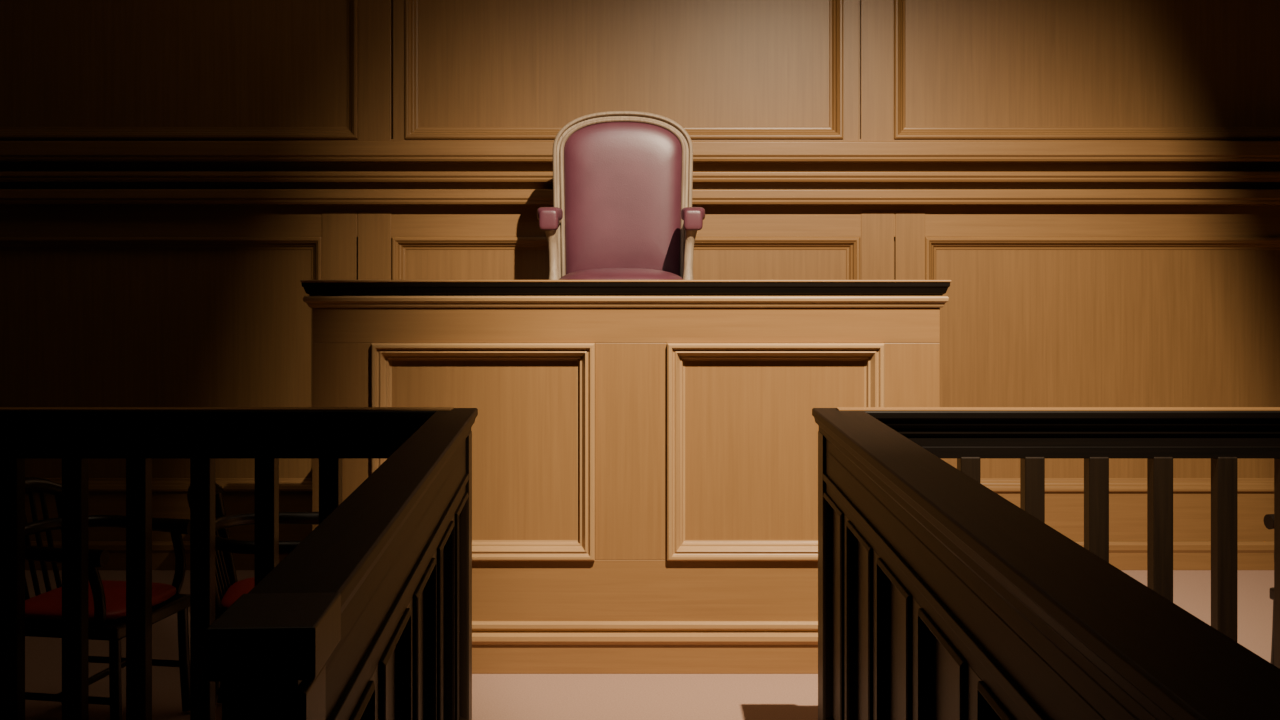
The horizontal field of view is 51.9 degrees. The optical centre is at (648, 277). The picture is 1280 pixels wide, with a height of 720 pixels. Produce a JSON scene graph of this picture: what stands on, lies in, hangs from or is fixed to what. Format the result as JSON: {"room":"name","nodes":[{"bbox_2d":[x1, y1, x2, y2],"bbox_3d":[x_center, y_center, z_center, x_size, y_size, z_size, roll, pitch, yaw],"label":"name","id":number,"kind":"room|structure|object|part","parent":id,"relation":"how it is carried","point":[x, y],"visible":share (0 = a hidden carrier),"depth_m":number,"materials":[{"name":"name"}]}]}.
{"room":"courtroom","nodes":[
{"label":"courtroom","id":0,"kind":"room"},
{"bbox_2d":[0,0,1279,540],"bbox_3d":[0.000,-1.000,6.862,11.000,5.000,0.216,0,0,0],"label":"wall","id":1,"kind":"structure","parent":0,"point":[101,305],"depth_m":6.80,"materials":[{"name":"brown wood"}]},
{"bbox_2d":[0,141,1279,162],"bbox_3d":[0.000,-0.642,6.710,11.000,0.100,0.122,0,0,0],"label":"trim","id":2,"kind":"structure","parent":1,"relation":"attached to","point":[10,151],"depth_m":6.65,"materials":[{"name":"brown wood"}]},
{"bbox_2d":[0,189,1279,204],"bbox_3d":[0.000,-0.413,6.720,11.000,0.075,0.102,0,0,0],"label":"trim","id":3,"kind":"structure","parent":1,"relation":"attached to","point":[7,196],"depth_m":6.67,"materials":[{"name":"brown wood"}]},
{"bbox_2d":[0,172,1279,182],"bbox_3d":[0.000,-0.515,6.720,11.000,0.052,0.102,0,0,0],"label":"trim","id":4,"kind":"structure","parent":1,"relation":"attached to","point":[5,177],"depth_m":6.68,"materials":[{"name":"brown wood"}]},
{"bbox_2d":[25,541,1273,569],"bbox_3d":[0.000,1.427,6.755,11.000,0.146,0.031,0,0,0],"label":"baseboard","id":5,"kind":"structure","parent":1,"relation":"attached to","point":[1124,555],"depth_m":6.75,"materials":[{"name":"brown wood"}]},
{"bbox_2d":[25,570,1273,719],"bbox_3d":[0.000,1.550,2.500,11.000,0.100,9.000,0,0,0],"label":"floor","id":6,"kind":"structure","parent":0,"point":[494,696],"depth_m":4.85,"materials":[{"name":"carpet"}]},
{"bbox_2d":[25,477,189,719],"bbox_3d":[-1.879,1.082,4.369,0.547,0.820,0.578,0,0,10],"label":"wooden armchair","id":7,"kind":"object","parent":6,"relation":"on","point":[107,598],"visible":0.62,"depth_m":4.36,"materials":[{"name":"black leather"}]},
{"bbox_3d":[-2.109,0.720,4.409,0.078,0.096,0.446,0,0,10],"label":"crest rail","id":8,"kind":"part","parent":7,"relation":"part of","materials":[{"name":"brown wood"}]},
{"bbox_3d":[-2.028,0.930,4.590,0.103,0.387,0.045,0,0,18],"label":"post","id":9,"kind":"part","parent":7,"relation":"part of","materials":[{"name":"brown wood"}]},
{"bbox_3d":[-1.724,0.997,4.102,0.063,0.255,0.072,0,0,10],"label":"arm post","id":10,"kind":"part","parent":7,"relation":"part of","materials":[{"name":"brown wood"}]},
{"bbox_3d":[-1.830,1.113,4.360,0.432,0.043,0.451,0,0,10],"label":"seat frame","id":11,"kind":"part","parent":7,"relation":"part of","materials":[{"name":"brown wood"}]},
{"bbox_3d":[-1.670,1.304,4.122,0.052,0.370,0.037,0,0,40],"label":"leg","id":12,"kind":"part","parent":7,"relation":"part of","materials":[{"name":"brown wood"}]},
{"bbox_3d":[-1.642,0.997,4.566,0.063,0.255,0.072,0,0,10],"label":"arm post","id":13,"kind":"part","parent":7,"relation":"part of","materials":[{"name":"brown wood"}]},
{"bbox_3d":[-1.598,1.304,4.529,0.052,0.370,0.037,0,0,-20],"label":"leg","id":14,"kind":"part","parent":7,"relation":"part of","materials":[{"name":"brown wood"}]},
{"bbox_2d":[0,407,477,719],"bbox_3d":[-2.254,0.948,2.773,3.745,1.104,2.555,0,0,0],"label":"railing","id":15,"kind":"object","parent":6,"relation":"on","point":[369,616],"visible":1,"depth_m":3.92,"materials":[{"name":"brown wood"}]},
{"bbox_2d":[187,482,318,709],"bbox_3d":[-1.269,1.082,4.451,0.547,0.820,0.578,0,0,-10],"label":"wooden armchair","id":16,"kind":"object","parent":6,"relation":"on","point":[228,589],"visible":0.27,"depth_m":4.48,"materials":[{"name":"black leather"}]},
{"bbox_3d":[-1.499,0.720,4.411,0.078,0.096,0.446,0,0,-10],"label":"crest rail","id":17,"kind":"part","parent":16,"relation":"part of","materials":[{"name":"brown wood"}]},
{"bbox_3d":[-1.403,1.305,4.226,0.095,0.374,0.038,0,0,-24],"label":"leg","id":18,"kind":"part","parent":16,"relation":"part of","materials":[{"name":"brown wood"}]},
{"bbox_3d":[-1.418,0.930,4.230,0.103,0.387,0.045,0,0,-18],"label":"post","id":19,"kind":"part","parent":16,"relation":"part of","materials":[{"name":"brown wood"}]},
{"bbox_3d":[-1.472,1.305,4.617,0.095,0.374,0.038,0,0,4],"label":"leg","id":20,"kind":"part","parent":16,"relation":"part of","materials":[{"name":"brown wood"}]},
{"bbox_3d":[-1.484,0.930,4.608,0.103,0.387,0.045,0,0,-2],"label":"post","id":21,"kind":"part","parent":16,"relation":"part of","materials":[{"name":"brown wood"}]},
{"bbox_2d":[300,280,951,673],"bbox_3d":[-0.087,0.754,5.800,2.460,1.492,1.671,0,0,0],"label":"bench","id":22,"kind":"object","parent":6,"relation":"on","point":[645,452],"visible":0.66,"depth_m":5.00,"materials":[{"name":"brown wood"}]},
{"bbox_3d":[-0.087,0.091,5.286,2.444,0.046,0.628,0,0,0],"label":"desk moulding","id":23,"kind":"part","parent":22,"relation":"part of","materials":[{"name":"brown wood"}]},
{"bbox_3d":[-0.087,1.347,5.282,2.460,0.086,0.636,0,0,0],"label":"plinth moulding","id":24,"kind":"part","parent":22,"relation":"part of","materials":[{"name":"brown wood"}]},
{"bbox_2d":[812,407,1279,719],"bbox_3d":[2.301,0.948,2.394,3.602,1.104,3.312,0,0,0],"label":"railing","id":25,"kind":"object","parent":6,"relation":"on","point":[941,597],"visible":1,"depth_m":2.69,"materials":[{"name":"brown wood"}]},
{"bbox_2d":[1263,514,1273,664],"bbox_3d":[2.489,1.082,4.469,0.547,0.820,0.578,0,0,-10],"label":"wooden armchair","id":26,"kind":"object","parent":6,"relation":"on","point":[1268,520],"visible":0.29,"depth_m":4.63,"materials":[{"name":"brown wood"}]},
{"bbox_3d":[2.440,1.113,4.460,0.432,0.043,0.451,0,0,-10],"label":"seat frame","id":27,"kind":"part","parent":26,"relation":"part of","materials":[{"name":"brown wood"}]},
{"bbox_3d":[2.208,1.304,4.629,0.052,0.370,0.037,0,0,20],"label":"leg","id":28,"kind":"part","parent":26,"relation":"part of","materials":[{"name":"brown wood"}]},
{"bbox_3d":[-0.087,0.965,6.120,2.318,1.070,1.040,0,0,0],"label":"raised platform","id":29,"kind":"object","parent":6,"relation":"on","visible":0},
{"bbox_2d":[537,111,704,279],"bbox_3d":[-0.123,-0.182,5.924,0.744,1.209,0.626,0,0,0],"label":"armchair","id":30,"kind":"object","parent":29,"relation":"on","point":[622,209],"visible":0.83,"depth_m":6.13,"materials":[{"name":"leather"}]},
{"bbox_2d":[559,268,682,279],"bbox_3d":[-0.123,0.028,5.885,0.570,0.145,0.520,0,0,0],"label":"seat cushion","id":31,"kind":"object","parent":30,"relation":"on","point":[564,273],"depth_m":5.69,"materials":[{"name":"red leather"}]}
]}

